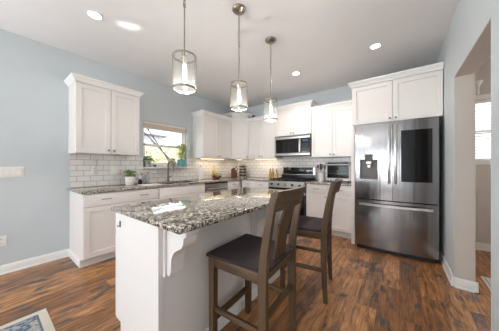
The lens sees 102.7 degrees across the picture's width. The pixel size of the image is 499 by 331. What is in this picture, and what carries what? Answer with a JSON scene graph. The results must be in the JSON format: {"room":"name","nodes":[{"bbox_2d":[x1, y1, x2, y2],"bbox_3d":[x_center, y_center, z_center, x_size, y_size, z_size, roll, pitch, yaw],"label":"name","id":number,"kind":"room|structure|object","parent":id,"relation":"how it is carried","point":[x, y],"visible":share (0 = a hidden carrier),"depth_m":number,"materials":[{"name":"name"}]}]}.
{"room":"kitchen","nodes":[
{"label":"kitchen","id":0,"kind":"room"},
{"bbox_2d":[0,29,237,265],"bbox_3d":[-3.554,-0.155,1.317,0.160,2.740,10.831,0,0,37],"label":"wall","id":1,"kind":"structure","parent":0,"point":[34,207],"depth_m":2.48,"materials":[{"name":"blue paint"}]},
{"bbox_2d":[0,235,6,246],"bbox_3d":[-2.766,0.845,2.225,0.009,0.120,0.078,0,0,37],"label":"wall outlet","id":2,"kind":"object","parent":1,"relation":"attached to","point":[3,239],"visible":1,"depth_m":2.24,"materials":[{"name":"white plastic"}]},
{"bbox_2d":[0,167,23,177],"bbox_3d":[-2.718,0.079,2.288,0.009,0.113,0.170,0,0,37],"label":"light switch","id":3,"kind":"object","parent":1,"relation":"attached to","point":[5,172],"visible":1,"depth_m":2.28,"materials":[{"name":"white plastic"}]},
{"bbox_2d":[0,249,68,274],"bbox_3d":[-4.578,1.165,-0.195,0.022,0.100,7.185,0,0,37],"label":"baseboard","id":4,"kind":"structure","parent":1,"relation":"attached to","point":[19,265],"depth_m":2.41,"materials":[{"name":"white paint"}]},
{"bbox_2d":[91,166,96,173],"bbox_3d":[-2.254,0.065,2.891,0.009,0.115,0.072,0,0,37],"label":"wall outlet","id":5,"kind":"object","parent":1,"relation":"attached to","point":[93,168],"visible":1,"depth_m":2.89,"materials":[{"name":"white plastic"}]},
{"bbox_2d":[64,72,143,155],"bbox_3d":[-2.042,-0.640,2.865,0.391,0.966,0.860,0,0,37],"label":"upper cabinet","id":6,"kind":"object","parent":1,"relation":"attached to","point":[103,117],"visible":1,"depth_m":2.69,"materials":[{"name":"white paint"}]},
{"bbox_2d":[111,166,118,172],"bbox_3d":[-2.092,0.060,3.107,0.009,0.115,0.118,0,0,37],"label":"light switch","id":7,"kind":"object","parent":1,"relation":"attached to","point":[114,169],"visible":1,"depth_m":3.10,"materials":[{"name":"white plastic"}]},
{"bbox_2d":[69,154,237,187],"bbox_3d":[-1.373,0.072,4.076,0.008,0.458,3.483,0,0,37],"label":"backsplash","id":8,"kind":"structure","parent":1,"relation":"attached to","point":[80,175],"depth_m":3.22,"materials":[{"name":"white tile"}]},
{"bbox_2d":[143,128,184,166],"bbox_3d":[-1.650,-0.380,3.873,0.070,0.810,0.899,0,0,37],"label":"window","id":9,"kind":"structure","parent":1,"relation":"in","point":[182,135],"depth_m":3.79,"materials":[{"name":"white paint"}]},
{"bbox_2d":[143,121,185,133],"bbox_3d":[-1.602,-0.719,3.837,0.040,0.128,0.875,0,0,37],"label":"window blind","id":10,"kind":"object","parent":9,"relation":"attached to","point":[146,124],"visible":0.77,"depth_m":3.78,"materials":[{"name":"white paint"}]},
{"bbox_2d":[142,167,190,167],"bbox_3d":[-1.558,0.036,3.804,0.160,0.022,0.929,0,0,37],"label":"trim","id":11,"kind":"structure","parent":1,"relation":"attached to","point":[142,167],"depth_m":3.67,"materials":[{"name":"white paint"}]},
{"bbox_2d":[143,156,156,166],"bbox_3d":[-1.796,-0.074,3.533,0.290,0.198,0.225,0,0,37],"label":"potted plant","id":12,"kind":"object","parent":11,"relation":"on","point":[148,159],"visible":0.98,"depth_m":3.48,"materials":[{"name":"green plant"}]},
{"bbox_2d":[169,158,175,166],"bbox_3d":[-1.503,-0.061,3.897,0.167,0.172,0.146,0,0,-20],"label":"potted plant","id":13,"kind":"object","parent":11,"relation":"on","point":[172,159],"visible":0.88,"depth_m":3.88,"materials":[{"name":"green plant"}]},
{"bbox_2d":[175,143,189,166],"bbox_3d":[-1.363,-0.219,3.999,0.376,0.488,0.310,0,0,18],"label":"potted plant","id":14,"kind":"object","parent":11,"relation":"on","point":[181,163],"visible":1,"depth_m":3.97,"materials":[{"name":"green plant"}]},
{"bbox_2d":[191,110,233,158],"bbox_3d":[-0.815,-0.640,4.496,0.391,0.966,0.930,0,0,37],"label":"upper cabinet","id":15,"kind":"object","parent":1,"relation":"attached to","point":[212,136],"visible":1,"depth_m":4.27,"materials":[{"name":"white paint"}]},
{"bbox_2d":[0,0,490,109],"bbox_3d":[-1.202,-1.585,-0.473,6.152,0.120,11.200,0,0,37],"label":"ceiling","id":16,"kind":"structure","parent":0,"point":[328,42],"depth_m":2.36,"materials":[{"name":"paint"}]},
{"bbox_2d":[86,10,102,19],"bbox_3d":[-1.566,-1.520,2.024,0.136,0.007,0.136,0,0,37],"label":"recessed light","id":17,"kind":"object","parent":16,"relation":"in","point":[93,14],"visible":1,"depth_m":2.02,"materials":[{"name":"white paint"}]},
{"bbox_2d":[172,0,196,93],"bbox_3d":[-0.473,-1.038,1.451,0.171,0.975,0.171,0,0,37],"label":"pendant light","id":18,"kind":"object","parent":16,"relation":"hanging from","point":[184,62],"visible":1,"depth_m":1.44,"materials":[{"name":"silver metal"}]},
{"bbox_2d":[183,56,186,64],"bbox_3d":[-0.473,-0.760,1.451,0.033,0.060,0.033,0,0,37],"label":"socket","id":19,"kind":"object","parent":18,"relation":"attached to","point":[184,57],"depth_m":1.44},
{"bbox_2d":[230,3,247,110],"bbox_3d":[-0.102,-1.038,1.944,0.171,0.975,0.171,0,0,37],"label":"pendant light","id":20,"kind":"object","parent":16,"relation":"hanging from","point":[239,9],"visible":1,"depth_m":1.94,"materials":[{"name":"silver metal"}]},
{"bbox_2d":[264,36,277,121],"bbox_3d":[0.258,-1.038,2.422,0.171,0.975,0.171,0,0,37],"label":"pendant light","id":21,"kind":"object","parent":16,"relation":"hanging from","point":[270,40],"visible":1,"depth_m":2.41,"materials":[{"name":"glass"}]},
{"bbox_2d":[369,43,381,48],"bbox_3d":[1.605,-1.520,2.546,0.136,0.007,0.136,0,0,37],"label":"recessed light","id":22,"kind":"object","parent":16,"relation":"in","point":[376,45],"visible":1,"depth_m":2.54,"materials":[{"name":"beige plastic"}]},
{"bbox_2d":[0,234,490,330],"bbox_3d":[-1.202,1.275,-0.473,6.152,0.120,11.200,0,0,37],"label":"floor","id":23,"kind":"structure","parent":0,"point":[368,290],"depth_m":1.84,"materials":[{"name":"brown wood"}]},
{"bbox_2d":[0,308,55,330],"bbox_3d":[-1.795,1.210,0.305,1.550,0.009,2.300,0,0,37],"label":"area rug","id":24,"kind":"object","parent":23,"relation":"on","point":[40,320],"visible":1,"depth_m":1.51,"materials":[{"name":"beige fabric"}]},
{"bbox_2d":[68,188,158,267],"bbox_3d":[-1.892,0.773,2.854,0.640,0.883,0.930,0,0,37],"label":"base cabinet","id":25,"kind":"object","parent":23,"relation":"on","point":[92,222],"visible":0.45,"depth_m":2.49,"materials":[{"name":"white paint"}]},
{"bbox_2d":[67,177,269,193],"bbox_3d":[-0.828,0.316,3.653,1.387,0.030,3.517,0,0,37],"label":"countertop","id":26,"kind":"structure","parent":25,"relation":"on","point":[122,187],"depth_m":3.01,"materials":[{"name":"stone"}]},
{"bbox_2d":[122,169,137,184],"bbox_3d":[-1.869,0.180,3.103,0.252,0.242,0.267,0,0,37],"label":"potted herb","id":27,"kind":"object","parent":26,"relation":"on","point":[129,179],"visible":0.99,"depth_m":3.07,"materials":[{"name":"white ceramic"}]},
{"bbox_2d":[125,176,134,184],"bbox_3d":[-1.861,0.236,3.102,0.136,0.130,0.136,0,0,37],"label":"pot","id":28,"kind":"object","parent":27,"relation":"attached to","point":[129,180],"depth_m":3.06,"materials":[{"name":"white ceramic"}]},
{"bbox_2d":[139,173,143,183],"bbox_3d":[-1.806,0.213,3.342,0.066,0.177,0.066,0,0,-6],"label":"soap dispenser","id":29,"kind":"object","parent":26,"relation":"on","point":[141,176],"visible":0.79,"depth_m":3.32,"materials":[{"name":"silver metal"}]},
{"bbox_2d":[145,172,148,182],"bbox_3d":[-1.748,0.208,3.418,0.066,0.187,0.066,0,0,-6],"label":"soap dispenser","id":30,"kind":"object","parent":26,"relation":"on","point":[146,175],"visible":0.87,"depth_m":3.39,"materials":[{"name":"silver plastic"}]},
{"bbox_2d":[139,183,162,185],"bbox_3d":[-1.545,0.297,3.115,0.230,0.008,0.280,0,0,37],"label":"cloth","id":31,"kind":"object","parent":26,"relation":"on","point":[152,183],"visible":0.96,"depth_m":3.08,"materials":[{"name":"white fabric"}]},
{"bbox_2d":[167,160,173,181],"bbox_3d":[-1.446,0.102,3.717,0.197,0.398,0.116,0,0,37],"label":"faucet","id":32,"kind":"object","parent":26,"relation":"on","point":[168,176],"visible":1,"depth_m":3.72,"materials":[{"name":"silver metal"}]},
{"bbox_2d":[197,167,203,179],"bbox_3d":[-1.043,0.146,4.289,0.150,0.310,0.150,0,0,37],"label":"paper towel roll","id":33,"kind":"object","parent":26,"relation":"on","point":[200,169],"visible":0.99,"depth_m":4.24,"materials":[{"name":"white paper"}]},
{"bbox_2d":[212,173,221,178],"bbox_3d":[-0.731,0.230,4.462,0.282,0.142,0.318,0,0,37],"label":"succulent bowl","id":34,"kind":"object","parent":26,"relation":"on","point":[215,175],"visible":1,"depth_m":4.39,"materials":[{"name":"plant"}]},
{"bbox_2d":[231,166,237,177],"bbox_3d":[-0.368,0.158,5.040,0.180,0.287,0.110,0,0,-3],"label":"knife block","id":35,"kind":"object","parent":26,"relation":"on","point":[233,171],"visible":1,"depth_m":4.99,"materials":[{"name":"brown wood"}]},
{"bbox_2d":[239,164,245,176],"bbox_3d":[-0.176,0.136,5.125,0.186,0.330,0.186,0,0,37],"label":"spice rack","id":36,"kind":"object","parent":26,"relation":"on","point":[242,166],"visible":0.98,"depth_m":5.08,"materials":[{"name":"silver metal"}]},
{"bbox_2d":[158,183,204,199],"bbox_3d":[-1.339,0.773,3.589,0.640,0.883,0.902,0,0,37],"label":"base cabinet","id":37,"kind":"object","parent":23,"relation":"on","point":[193,189],"visible":0.23,"depth_m":3.35,"materials":[{"name":"white paint"}]},
{"bbox_2d":[116,207,285,330],"bbox_3d":[-0.221,0.773,1.854,0.833,0.883,1.583,0,0,37],"label":"kitchen island","id":38,"kind":"object","parent":23,"relation":"on","point":[162,276],"visible":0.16,"depth_m":1.29,"materials":[{"name":"white paint"}]},
{"bbox_2d":[111,187,305,234],"bbox_3d":[-0.192,0.316,1.849,0.858,0.030,1.612,0,0,37],"label":"island countertop","id":39,"kind":"structure","parent":38,"relation":"on","point":[184,214],"depth_m":1.43,"materials":[{"name":"stone"}]},
{"bbox_2d":[204,181,227,192],"bbox_3d":[-0.863,0.776,4.183,0.634,0.878,0.602,0,0,37],"label":"dishwasher","id":40,"kind":"object","parent":23,"relation":"on","point":[215,186],"visible":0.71,"depth_m":3.99,"materials":[{"name":"metal"}]},
{"bbox_2d":[227,180,241,189],"bbox_3d":[-0.381,0.773,4.863,0.640,0.883,1.044,0,0,37],"label":"base cabinet","id":41,"kind":"object","parent":23,"relation":"on","point":[236,184],"visible":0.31,"depth_m":4.45,"materials":[{"name":"white paint"}]},
{"bbox_2d":[242,180,267,188],"bbox_3d":[0.288,0.773,4.610,0.753,0.883,0.640,0,0,37],"label":"base cabinet","id":42,"kind":"object","parent":23,"relation":"on","point":[245,183],"visible":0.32,"depth_m":4.37,"materials":[{"name":"white paint"}]},
{"bbox_2d":[206,185,306,330],"bbox_3d":[0.076,0.674,1.353,0.563,1.082,0.464,0,0,34],"label":"counter stool","id":43,"kind":"object","parent":23,"relation":"on","point":[252,258],"visible":1,"depth_m":1.25,"materials":[{"name":"brown wood"}]},
{"bbox_2d":[268,167,315,215],"bbox_3d":[0.870,0.620,4.108,0.770,1.190,0.725,0,0,37],"label":"range","id":44,"kind":"object","parent":23,"relation":"on","point":[292,177],"visible":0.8,"depth_m":4.09,"materials":[{"name":"silver metal"}]},
{"bbox_2d":[270,179,313,181],"bbox_3d":[0.873,0.301,4.111,0.770,0.017,0.580,0,0,37],"label":"cooktop","id":45,"kind":"object","parent":44,"relation":"in","point":[271,180],"depth_m":3.90,"materials":[{"name":"black glass"}]},
{"bbox_2d":[278,178,342,303],"bbox_3d":[0.635,0.674,2.022,0.563,1.082,0.464,0,0,28],"label":"counter stool","id":46,"kind":"object","parent":23,"relation":"on","point":[308,226],"visible":0.71,"depth_m":1.84,"materials":[{"name":"brown wood"}]},
{"bbox_2d":[306,184,350,238],"bbox_3d":[1.524,0.773,3.680,0.776,0.883,0.640,0,0,37],"label":"base cabinet","id":47,"kind":"object","parent":23,"relation":"on","point":[316,194],"visible":0.57,"depth_m":3.40,"materials":[{"name":"white paint"}]},
{"bbox_2d":[305,180,350,185],"bbox_3d":[1.524,0.316,3.681,0.778,0.030,0.644,0,0,37],"label":"countertop","id":48,"kind":"structure","parent":47,"relation":"on","point":[344,183],"depth_m":3.54,"materials":[{"name":"stone"}]},
{"bbox_2d":[318,172,324,180],"bbox_3d":[1.392,0.216,3.871,0.124,0.170,0.124,0,0,37],"label":"utensil crock","id":49,"kind":"object","parent":48,"relation":"on","point":[321,175],"visible":0.91,"depth_m":3.82,"materials":[{"name":"white ceramic"}]},
{"bbox_2d":[325,162,350,181],"bbox_3d":[1.671,0.120,3.719,0.435,0.362,0.308,0,0,37],"label":"toaster oven","id":50,"kind":"object","parent":48,"relation":"on","point":[334,170],"visible":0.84,"depth_m":3.62,"materials":[{"name":"grey metal"}]},
{"bbox_2d":[351,126,355,243],"bbox_3d":[1.825,0.302,3.388,0.050,1.826,0.745,0,0,37],"label":"panel","id":51,"kind":"object","parent":23,"relation":"on","point":[353,197],"visible":0.42,"depth_m":3.09,"materials":[{"name":"white paint"}]},
{"bbox_2d":[355,117,438,263],"bbox_3d":[2.158,0.307,2.990,0.914,1.815,0.906,0,0,37],"label":"refrigerator","id":52,"kind":"object","parent":23,"relation":"on","point":[397,162],"visible":1,"depth_m":2.64,"materials":[{"name":"silver metal"}]},
{"bbox_2d":[480,276,490,290],"bbox_3d":[2.469,1.209,1.618,0.600,0.011,0.955,0,0,37],"label":"floor mat","id":53,"kind":"object","parent":23,"relation":"on","point":[487,281],"visible":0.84,"depth_m":2.07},
{"bbox_2d":[238,71,431,116],"bbox_3d":[1.369,-0.155,4.296,4.127,2.740,0.150,0,0,37],"label":"wall","id":54,"kind":"structure","parent":0,"point":[341,94],"depth_m":4.18,"materials":[{"name":"blue paint"}]},
{"bbox_2d":[222,112,256,159],"bbox_3d":[-0.258,-0.708,5.005,0.673,1.101,0.673,0,0,37],"label":"upper cabinet","id":55,"kind":"object","parent":54,"relation":"attached to","point":[239,123],"visible":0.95,"depth_m":4.80,"materials":[{"name":"white paint"}]},
{"bbox_2d":[247,114,282,158],"bbox_3d":[0.353,-0.640,4.719,0.770,0.966,0.391,0,0,37],"label":"upper cabinet","id":56,"kind":"object","parent":54,"relation":"attached to","point":[261,133],"visible":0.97,"depth_m":4.59,"materials":[{"name":"white paint"}]},
{"bbox_2d":[238,156,350,180],"bbox_3d":[0.852,0.047,4.586,2.952,0.508,0.008,0,0,37],"label":"backsplash","id":57,"kind":"structure","parent":54,"relation":"attached to","point":[254,168],"depth_m":4.69,"materials":[{"name":"white tile"}]},
{"bbox_2d":[273,100,318,136],"bbox_3d":[0.975,-0.942,4.245,0.882,0.638,0.401,0,0,37],"label":"upper cabinet","id":58,"kind":"object","parent":54,"relation":"attached to","point":[295,118],"visible":0.9,"depth_m":4.09,"materials":[{"name":"white paint"}]},
{"bbox_2d":[275,133,311,156],"bbox_3d":[0.955,-0.409,4.218,0.778,0.418,0.448,0,0,37],"label":"microwave oven","id":59,"kind":"object","parent":58,"relation":"attached to","point":[301,144],"visible":1,"depth_m":4.05,"materials":[{"name":"silver metal"}]},
{"bbox_2d":[311,100,351,157],"bbox_3d":[1.604,-0.640,3.778,0.772,0.966,0.391,0,0,37],"label":"upper cabinet","id":60,"kind":"object","parent":54,"relation":"attached to","point":[331,123],"visible":0.92,"depth_m":3.66,"materials":[{"name":"white paint"}]},
{"bbox_2d":[348,62,443,125],"bbox_3d":[2.180,-0.937,3.070,1.065,0.648,0.824,0,0,37],"label":"upper cabinet","id":61,"kind":"object","parent":54,"relation":"attached to","point":[402,95],"visible":0.94,"depth_m":2.72,"materials":[{"name":"white paint"}]},
{"bbox_2d":[436,0,498,330],"bbox_3d":[-0.293,-0.155,-1.230,0.140,2.740,10.681,0,0,37],"label":"wall","id":62,"kind":"structure","parent":0,"point":[470,18],"depth_m":1.68,"materials":[{"name":"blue paint"}]},
{"bbox_2d":[439,251,478,293],"bbox_3d":[-0.258,1.165,-1.183,0.184,0.100,10.800,0,0,37],"label":"baseboard","id":63,"kind":"structure","parent":62,"relation":"attached to","point":[470,286],"depth_m":1.97,"materials":[{"name":"white paint"}]},
{"bbox_2d":[454,19,490,281],"bbox_3d":[2.246,-0.155,2.140,0.142,2.740,2.480,0,0,37],"label":"trim","id":64,"kind":"structure","parent":62,"relation":"attached to","point":[464,80],"depth_m":1.95,"materials":[{"name":"grey paint"}]},
{"bbox_2d":[475,58,490,243],"bbox_3d":[3.739,-0.155,2.662,1.625,2.740,0.150,0,0,37],"label":"wall","id":65,"kind":"structure","parent":0,"point":[482,172],"depth_m":2.86,"materials":[{"name":"grey paint"}]},
{"bbox_2d":[475,80,483,94],"bbox_3d":[3.264,-1.107,2.849,0.100,0.185,0.100,0,0,-11],"label":"wall sconce","id":66,"kind":"object","parent":65,"relation":"attached to","point":[478,83],"visible":0.91,"depth_m":2.84,"materials":[{"name":"white paint"}]},
{"bbox_2d":[475,93,490,164],"bbox_3d":[3.635,-0.507,2.710,1.090,1.015,0.138,0,0,37],"label":"window","id":67,"kind":"structure","parent":65,"relation":"in","point":[484,96],"depth_m":2.87,"materials":[{"name":"white paint"}]},
{"bbox_2d":[475,99,490,160],"bbox_3d":[3.620,-0.503,2.692,0.930,0.879,0.039,0,0,37],"label":"window blind","id":68,"kind":"object","parent":67,"relation":"attached to","point":[486,100],"visible":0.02,"depth_m":2.88,"materials":[{"name":"white paint"}]},
{"bbox_2d":[475,242,490,251],"bbox_3d":[3.696,1.165,2.587,1.603,0.100,0.022,0,0,37],"label":"baseboard","id":69,"kind":"structure","parent":65,"relation":"attached to","point":[478,246],"depth_m":2.85,"materials":[{"name":"white paint"}]},
{"label":"outside","id":70,"kind":"structure","parent":0,"visible":0},
{"bbox_3d":[-6.069,1.615,13.326,18.278,0.200,30.000,0,0,37],"label":"ground","id":71,"kind":"structure","parent":70,"visible":0},
{"bbox_2d":[144,133,167,144],"bbox_3d":[-6.284,-0.160,10.609,2.800,3.350,2.600,0,0,37],"label":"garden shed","id":72,"kind":"object","parent":71,"relation":"on","point":[159,138],"visible":0.13,"depth_m":10.39,"materials":[{"name":"white"}]},
{"bbox_2d":[147,129,168,160],"bbox_3d":[-2.858,-0.677,6.283,0.400,4.415,3.019,0,0,33],"label":"bare tree","id":73,"kind":"object","parent":71,"relation":"on","point":[147,129],"visible":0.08,"depth_m":6.17,"materials":[{"name":"brown plant"}]},
{"bbox_2d":[144,131,177,160],"bbox_3d":[-3.137,-0.579,6.998,0.332,4.224,4.423,0,0,37],"label":"bare tree","id":74,"kind":"object","parent":71,"relation":"on","point":[152,141],"visible":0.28,"depth_m":6.98,"materials":[{"name":"brown plant"}]},
{"bbox_2d":[145,146,180,162],"bbox_3d":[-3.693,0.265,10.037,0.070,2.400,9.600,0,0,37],"label":"shrub","id":75,"kind":"object","parent":71,"relation":"on","point":[170,153],"visible":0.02,"depth_m":9.44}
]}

